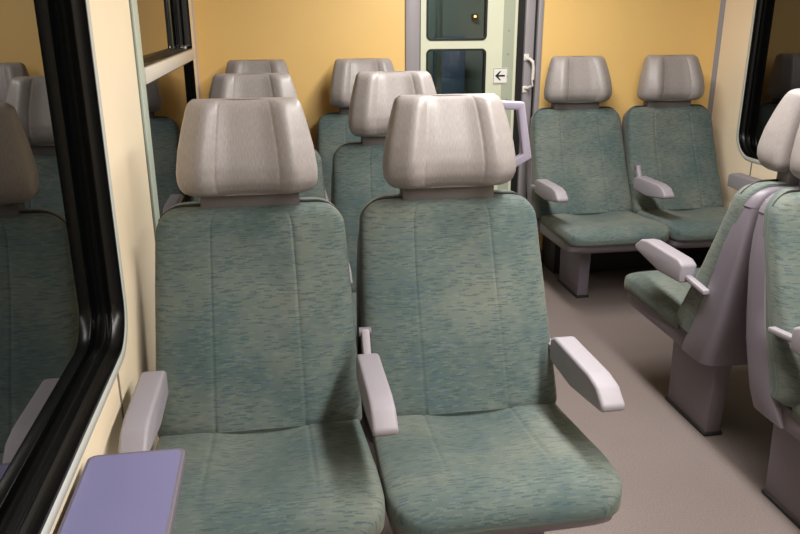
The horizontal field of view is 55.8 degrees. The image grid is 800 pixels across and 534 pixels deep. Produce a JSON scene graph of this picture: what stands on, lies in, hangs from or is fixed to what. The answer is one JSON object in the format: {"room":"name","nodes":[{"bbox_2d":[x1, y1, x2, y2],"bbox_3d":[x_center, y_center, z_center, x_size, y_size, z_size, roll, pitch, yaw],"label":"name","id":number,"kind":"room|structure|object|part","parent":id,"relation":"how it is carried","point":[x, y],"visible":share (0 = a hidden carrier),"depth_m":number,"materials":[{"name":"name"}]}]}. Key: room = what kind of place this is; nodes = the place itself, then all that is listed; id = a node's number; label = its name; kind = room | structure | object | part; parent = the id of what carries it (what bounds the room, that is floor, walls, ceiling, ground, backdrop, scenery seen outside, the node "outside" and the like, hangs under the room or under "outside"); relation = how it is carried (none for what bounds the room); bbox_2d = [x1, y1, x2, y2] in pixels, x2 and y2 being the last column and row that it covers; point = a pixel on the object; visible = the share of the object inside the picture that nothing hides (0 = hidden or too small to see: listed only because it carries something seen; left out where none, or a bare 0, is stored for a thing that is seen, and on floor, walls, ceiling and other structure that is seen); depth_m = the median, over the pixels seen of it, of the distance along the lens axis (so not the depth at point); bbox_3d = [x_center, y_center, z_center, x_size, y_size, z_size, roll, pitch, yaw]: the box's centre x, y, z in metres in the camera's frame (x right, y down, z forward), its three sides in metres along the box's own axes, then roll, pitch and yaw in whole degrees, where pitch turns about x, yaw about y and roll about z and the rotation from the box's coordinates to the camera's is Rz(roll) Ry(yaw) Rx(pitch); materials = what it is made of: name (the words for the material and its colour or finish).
{"room":"train carriage","nodes":[
{"label":"train carriage","id":0,"kind":"room"},
{"bbox_2d":[49,0,198,533],"bbox_3d":[-0.471,0.187,0.439,0.060,2.120,7.260,-3,18,-9],"label":"wall","id":1,"kind":"structure","parent":0,"point":[111,19],"depth_m":1.89,"materials":[{"name":"beige paint"}]},
{"bbox_2d":[0,0,127,533],"bbox_3d":[-0.544,-0.028,0.878,0.058,0.997,1.692,-3,18,-9],"label":"window","id":2,"kind":"structure","parent":1,"relation":"in","point":[64,319],"depth_m":1.38,"materials":[{"name":"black glass"}]},
{"bbox_3d":[-0.518,-0.030,0.882,0.006,0.997,1.692,-3,18,-9],"label":"frame","id":3,"kind":"part","parent":2,"relation":"part of","materials":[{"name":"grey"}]},
{"bbox_2d":[117,372,123,419],"bbox_3d":[-0.627,0.504,1.768,0.003,0.568,0.007,-3,18,-9],"label":"trim","id":4,"kind":"structure","parent":1,"relation":"attached to","point":[118,379],"depth_m":1.70,"materials":[{"name":"brown plastic"}]},
{"bbox_2d":[57,448,185,533],"bbox_3d":[-0.444,0.433,1.167,0.179,0.061,0.460,-3,18,-9],"label":"table","id":5,"kind":"object","parent":1,"relation":"attached to","point":[130,492],"visible":1,"depth_m":1.25,"materials":[{"name":"purple plastic"}]},
{"bbox_2d":[129,0,159,236],"bbox_3d":[-0.744,-0.271,2.265,0.008,1.650,0.085,-3,18,-9],"label":"trim","id":6,"kind":"structure","parent":1,"relation":"attached to","point":[134,8],"depth_m":2.19,"materials":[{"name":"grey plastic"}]},
{"bbox_2d":[137,0,194,83],"bbox_3d":[-0.901,-0.963,2.861,0.070,0.411,1.512,-3,18,-9],"label":"window","id":7,"kind":"structure","parent":1,"relation":"in","point":[165,28],"depth_m":2.97,"materials":[{"name":"clear glass"}]},
{"bbox_3d":[-0.898,-0.791,2.919,0.064,0.048,1.509,-3,18,-9],"label":"sash rail","id":8,"kind":"part","parent":7,"relation":"part of","materials":[{"name":"beige plastic"}]},
{"bbox_2d":[146,60,196,216],"bbox_3d":[-0.888,-0.495,3.018,0.030,0.582,1.512,-3,18,-9],"label":"window","id":9,"kind":"structure","parent":1,"relation":"in","point":[168,96],"depth_m":2.82,"materials":[{"name":"clear glass"}]},
{"bbox_2d":[118,97,384,533],"bbox_3d":[-0.359,0.126,1.747,0.567,0.946,0.769,-3,18,-9],"label":"seat","id":10,"kind":"object","parent":1,"relation":"attached to","point":[254,378],"visible":0.94,"depth_m":1.90,"materials":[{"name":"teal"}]},
{"bbox_3d":[-0.558,0.325,1.651,0.056,0.084,0.335,-3,18,-9],"label":"armrest","id":11,"kind":"part","parent":10,"relation":"part of","materials":[{"name":"grey plastic"}]},
{"bbox_3d":[-0.396,-0.196,1.992,0.256,0.075,0.060,-3,18,-9],"label":"headrest post","id":12,"kind":"part","parent":10,"relation":"part of","materials":[{"name":"grey plastic"}]},
{"bbox_3d":[-0.373,0.127,1.960,0.520,0.546,0.321,-3,18,-9],"label":"backrest","id":13,"kind":"part","parent":10,"relation":"part of","materials":[{"name":"green fabric"}]},
{"bbox_2d":[155,419,384,533],"bbox_3d":[-0.316,0.484,1.713,0.529,0.088,0.465,-3,18,-9],"label":"seat cushion","id":14,"kind":"object","parent":10,"relation":"on","point":[241,476],"depth_m":1.66,"materials":[{"name":"green fabric"}]},
{"bbox_2d":[191,73,325,201],"bbox_3d":[-0.511,-0.164,2.629,0.567,0.946,0.769,-3,18,-9],"label":"seat","id":15,"kind":"object","parent":1,"relation":"attached to","point":[231,85],"visible":0.1,"depth_m":2.77,"materials":[{"name":"grey"}]},
{"bbox_3d":[-0.525,-0.163,2.841,0.520,0.546,0.321,-3,18,-9],"label":"backrest","id":16,"kind":"part","parent":15,"relation":"part of","materials":[{"name":"green fabric"}]},
{"bbox_2d":[225,59,309,130],"bbox_3d":[-0.673,-0.472,3.566,0.567,0.946,0.769,-3,18,-9],"label":"seat","id":17,"kind":"object","parent":1,"relation":"attached to","point":[266,65],"visible":0.12,"depth_m":3.70,"materials":[{"name":"grey"}]},
{"bbox_2d":[193,0,720,249],"bbox_3d":[0.374,-1.020,4.092,2.853,2.120,0.060,-3,18,-9],"label":"wall","id":18,"kind":"structure","parent":0,"point":[309,36],"depth_m":3.95,"materials":[{"name":"yellow paint"}]},
{"bbox_2d":[191,0,200,98],"bbox_3d":[-1.023,-0.932,3.842,0.010,2.120,0.010,-3,18,-9],"label":"trim","id":19,"kind":"structure","parent":18,"relation":"attached to","point":[192,5],"depth_m":3.79,"materials":[{"name":"beige plastic"}]},
{"bbox_2d":[405,0,419,70],"bbox_3d":[0.061,-0.936,4.065,0.076,1.980,0.082,-3,18,-9],"label":"trim","id":20,"kind":"structure","parent":18,"relation":"attached to","point":[412,7],"depth_m":3.93,"materials":[{"name":"grey"}]},
{"bbox_2d":[420,0,534,192],"bbox_3d":[0.415,-0.943,4.082,0.627,1.980,0.115,-3,18,-9],"label":"door","id":21,"kind":"structure","parent":18,"relation":"in","point":[462,42],"depth_m":4.03,"materials":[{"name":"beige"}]},
{"bbox_3d":[0.299,-0.879,4.122,0.319,0.594,0.006,-3,18,-9],"label":"pane","id":22,"kind":"part","parent":21,"relation":"part of","materials":[{"name":"clear glass"}]},
{"bbox_3d":[0.297,-1.492,3.920,0.319,0.595,0.006,-3,18,-9],"label":"pane","id":23,"kind":"part","parent":21,"relation":"part of","materials":[{"name":"clear glass"}]},
{"bbox_2d":[493,68,507,83],"bbox_3d":[0.544,-1.037,4.092,0.082,0.082,0.003,-3,18,-9],"label":"arrow sign","id":24,"kind":"object","parent":21,"relation":"attached to","point":[500,75],"visible":1,"depth_m":4.09,"materials":[{"name":"white plastic"}]},
{"bbox_3d":[0.697,-1.044,4.072,0.066,0.204,0.025,16,24,40],"label":"door handle","id":25,"kind":"part","parent":21,"relation":"part of","materials":[{"name":"white metal"}]},
{"bbox_2d":[517,0,537,198],"bbox_3d":[0.688,-0.970,4.162,0.051,1.980,0.082,-3,18,-9],"label":"trim","id":26,"kind":"structure","parent":18,"relation":"attached to","point":[530,5],"depth_m":4.09,"materials":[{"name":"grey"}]},
{"bbox_2d":[532,0,543,114],"bbox_3d":[0.744,-0.972,4.168,0.030,1.980,0.086,-3,18,-9],"label":"trim","id":27,"kind":"structure","parent":18,"relation":"attached to","point":[540,15],"depth_m":4.07,"materials":[{"name":"grey"}]},
{"bbox_2d":[541,235,709,272],"bbox_3d":[1.318,-0.141,4.388,0.955,0.260,0.207,-3,18,-9],"label":"trim","id":28,"kind":"structure","parent":18,"relation":"attached to","point":[550,259],"depth_m":4.31,"materials":[{"name":"black"}]},
{"bbox_2d":[708,0,725,117],"bbox_3d":[1.778,-1.083,4.271,0.020,2.120,0.020,-3,18,-9],"label":"trim","id":29,"kind":"structure","parent":18,"relation":"attached to","point":[723,2],"depth_m":4.24,"materials":[{"name":"grey plastic"}]},
{"bbox_2d":[360,263,799,533],"bbox_3d":[0.837,0.891,1.771,2.973,0.060,9.020,-3,18,-9],"label":"floor","id":30,"kind":"structure","parent":0,"point":[676,479],"depth_m":2.60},
{"bbox_2d":[316,58,393,201],"bbox_3d":[-0.133,-0.390,3.687,0.572,1.181,0.765,-3,18,-9],"label":"seat","id":31,"kind":"object","parent":30,"relation":"on","point":[333,130],"visible":0.24,"depth_m":3.80,"materials":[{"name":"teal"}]},
{"bbox_3d":[-0.163,-0.500,3.859,0.520,0.546,0.321,-3,18,-9],"label":"backrest","id":32,"kind":"part","parent":31,"relation":"part of","materials":[{"name":"green fabric"}]},
{"bbox_3d":[-0.186,-0.823,3.892,0.256,0.075,0.060,-3,18,-9],"label":"headrest post","id":33,"kind":"part","parent":31,"relation":"part of","materials":[{"name":"grey"}]},
{"bbox_2d":[331,71,436,354],"bbox_3d":[0.028,-0.081,2.749,0.572,1.181,0.765,-3,18,-9],"label":"seat","id":34,"kind":"object","parent":30,"relation":"on","point":[357,177],"visible":0.22,"depth_m":2.87,"materials":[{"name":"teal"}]},
{"bbox_3d":[-0.209,0.004,2.621,0.056,0.084,0.335,-3,18,-9],"label":"armrest","id":35,"kind":"part","parent":34,"relation":"part of","materials":[{"name":"grey plastic"}]},
{"bbox_2d":[352,292,356,345],"bbox_3d":[0.056,0.166,2.675,0.529,0.088,0.465,-3,18,-9],"label":"seat cushion","id":36,"kind":"object","parent":34,"relation":"on","point":[353,293],"depth_m":2.61,"materials":[{"name":"green fabric"}]},
{"bbox_3d":[-0.001,-0.191,2.922,0.520,0.546,0.321,-3,18,-9],"label":"backrest","id":37,"kind":"part","parent":34,"relation":"part of","materials":[{"name":"green fabric"}]},
{"bbox_3d":[-0.024,-0.514,2.954,0.256,0.075,0.060,-3,18,-9],"label":"headrest post","id":38,"kind":"part","parent":34,"relation":"part of","materials":[{"name":"grey plastic"}]},
{"bbox_2d":[356,93,624,533],"bbox_3d":[0.180,0.208,1.868,0.572,1.181,0.765,-3,18,-9],"label":"seat","id":39,"kind":"object","parent":30,"relation":"on","point":[466,428],"visible":1,"depth_m":1.97,"materials":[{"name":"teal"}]},
{"bbox_3d":[-0.057,0.294,1.740,0.056,0.084,0.335,-3,18,-9],"label":"armrest","id":40,"kind":"part","parent":39,"relation":"part of","materials":[{"name":"grey plastic"}]},
{"bbox_3d":[0.128,-0.224,2.073,0.256,0.075,0.060,-3,18,-9],"label":"headrest post","id":41,"kind":"part","parent":39,"relation":"part of","materials":[{"name":"grey plastic"}]},
{"bbox_3d":[0.151,0.099,2.041,0.520,0.546,0.321,-3,18,-9],"label":"backrest","id":42,"kind":"part","parent":39,"relation":"part of","materials":[{"name":"green fabric"}]},
{"bbox_2d":[373,402,621,533],"bbox_3d":[0.208,0.455,1.794,0.529,0.088,0.465,-3,18,-9],"label":"seat cushion","id":43,"kind":"object","parent":39,"relation":"on","point":[449,467],"depth_m":1.67,"materials":[{"name":"green fabric"}]},
{"bbox_3d":[0.288,-0.348,2.087,0.155,0.226,0.026,-3,18,-9],"label":"grab handle","id":44,"kind":"part","parent":39,"relation":"part of","materials":[{"name":"grey"}]},
{"bbox_3d":[0.449,0.261,1.835,0.058,0.084,0.335,-3,18,-9],"label":"armrest","id":45,"kind":"part","parent":39,"relation":"part of","materials":[{"name":"grey plastic"}]},
{"bbox_2d":[527,56,669,297],"bbox_3d":[0.983,-0.451,3.859,0.562,1.181,0.765,-3,18,-9],"label":"seat","id":46,"kind":"object","parent":30,"relation":"on","point":[578,191],"visible":0.98,"depth_m":3.97,"materials":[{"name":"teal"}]},
{"bbox_3d":[0.750,-0.371,3.749,0.058,0.084,0.335,-3,18,-9],"label":"armrest","id":47,"kind":"part","parent":46,"relation":"part of","materials":[{"name":"grey plastic"}]},
{"bbox_3d":[0.920,0.111,4.020,0.068,0.014,0.274,-3,18,-9],"label":"foot plate","id":48,"kind":"part","parent":46,"relation":"part of","materials":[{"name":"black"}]},
{"bbox_3d":[0.944,-0.884,4.067,0.256,0.075,0.060,-3,18,-9],"label":"headrest post","id":49,"kind":"part","parent":46,"relation":"part of","materials":[{"name":"grey plastic"}]},
{"bbox_3d":[0.967,-0.561,4.034,0.520,0.546,0.321,-3,18,-9],"label":"backrest","id":50,"kind":"part","parent":46,"relation":"part of","materials":[{"name":"green fabric"}]},
{"bbox_2d":[541,211,669,246],"bbox_3d":[1.024,-0.204,3.787,0.529,0.088,0.465,-3,18,-9],"label":"seat cushion","id":51,"kind":"object","parent":46,"relation":"on","point":[566,228],"depth_m":3.64,"materials":[{"name":"green fabric"}]},
{"bbox_2d":[624,88,799,435],"bbox_3d":[1.179,-0.054,2.653,0.562,1.181,0.765,-3,18,-9],"label":"seat","id":52,"kind":"object","parent":30,"relation":"on","point":[703,310],"visible":0.84,"depth_m":2.45,"materials":[{"name":"grey plastic"}]},
{"bbox_2d":[624,268,699,328],"bbox_3d":[1.172,0.100,2.862,0.529,0.088,0.465,-3,18,-9],"label":"seat cushion","id":53,"kind":"object","parent":52,"relation":"on","point":[655,293],"depth_m":2.82,"materials":[{"name":"green fabric"}]},
{"bbox_3d":[0.926,-0.032,2.648,0.058,0.084,0.335,-3,18,-9],"label":"armrest","id":54,"kind":"part","parent":52,"relation":"part of","materials":[{"name":"grey plastic"}]},
{"bbox_3d":[1.059,0.535,2.732,0.068,0.014,0.274,-3,18,-9],"label":"foot plate","id":55,"kind":"part","parent":52,"relation":"part of","materials":[{"name":"black"}]},
{"bbox_3d":[1.228,-0.041,2.451,0.520,0.546,0.321,-3,18,-9],"label":"backrest","id":56,"kind":"part","parent":52,"relation":"part of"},
{"bbox_3d":[1.248,-0.281,2.233,0.256,0.075,0.060,-3,18,-9],"label":"headrest post","id":57,"kind":"part","parent":52,"relation":"part of","materials":[{"name":"grey plastic"}]},
{"bbox_2d":[746,124,799,528],"bbox_3d":[1.303,0.185,1.928,0.562,1.181,0.765,-3,18,-9],"label":"seat","id":58,"kind":"object","parent":30,"relation":"on","point":[773,295],"visible":1,"depth_m":2.10,"materials":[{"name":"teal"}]},
{"bbox_3d":[1.153,0.719,2.171,0.068,0.014,0.274,-3,18,-9],"label":"foot plate","id":59,"kind":"part","parent":58,"relation":"part of","materials":[{"name":"black"}]},
{"bbox_3d":[1.286,0.074,2.103,0.520,0.546,0.321,-3,18,-9],"label":"backrest","id":60,"kind":"part","parent":58,"relation":"part of","materials":[{"name":"green fabric"}]},
{"bbox_3d":[1.069,0.231,1.807,0.058,0.084,0.335,-3,18,-9],"label":"armrest","id":61,"kind":"part","parent":58,"relation":"part of","materials":[{"name":"grey plastic"}]},
{"bbox_2d":[791,404,799,421],"bbox_3d":[1.344,0.431,1.856,0.529,0.088,0.465,-3,18,-9],"label":"seat cushion","id":62,"kind":"object","parent":58,"relation":"on","point":[795,411],"depth_m":2.03,"materials":[{"name":"green fabric"}]},
{"bbox_2d":[712,0,776,208],"bbox_3d":[2.404,0.031,0.884,0.060,2.120,7.260,-3,18,-9],"label":"wall","id":63,"kind":"structure","parent":0,"point":[738,13],"depth_m":4.14,"materials":[{"name":"beige paint"}]},
{"bbox_2d":[621,55,761,247],"bbox_3d":[1.548,-0.593,3.910,0.634,0.946,0.765,-3,18,-9],"label":"seat","id":64,"kind":"object","parent":63,"relation":"attached to","point":[669,144],"visible":0.81,"depth_m":4.06,"materials":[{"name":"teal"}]},
{"bbox_3d":[1.281,-0.394,3.814,0.056,0.084,0.335,-3,18,-9],"label":"armrest","id":65,"kind":"part","parent":64,"relation":"part of","materials":[{"name":"grey plastic"}]},
{"bbox_3d":[1.469,-0.913,4.148,0.256,0.075,0.060,-3,18,-9],"label":"headrest post","id":66,"kind":"part","parent":64,"relation":"part of","materials":[{"name":"grey plastic"}]},
{"bbox_3d":[1.492,-0.590,4.115,0.520,0.546,0.321,-3,18,-9],"label":"backrest","id":67,"kind":"part","parent":64,"relation":"part of","materials":[{"name":"green fabric"}]},
{"bbox_2d":[636,207,727,241],"bbox_3d":[1.549,-0.233,3.868,0.529,0.088,0.465,-3,18,-9],"label":"seat cushion","id":68,"kind":"object","parent":64,"relation":"on","point":[685,224],"depth_m":3.74,"materials":[{"name":"green fabric"}]},
{"bbox_3d":[1.806,-0.419,3.883,0.056,0.084,0.335,-3,18,-9],"label":"armrest","id":69,"kind":"part","parent":64,"relation":"part of","materials":[{"name":"grey plastic"}]},
{"bbox_2d":[736,0,799,164],"bbox_3d":[2.000,-0.794,3.154,0.058,0.976,1.799,-3,18,-9],"label":"window","id":70,"kind":"structure","parent":63,"relation":"in","point":[772,68],"depth_m":3.89,"materials":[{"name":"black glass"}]},
{"bbox_3d":[1.975,-0.793,3.150,0.006,0.976,1.799,-3,18,-9],"label":"frame","id":71,"kind":"part","parent":70,"relation":"part of","materials":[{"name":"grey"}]}
]}

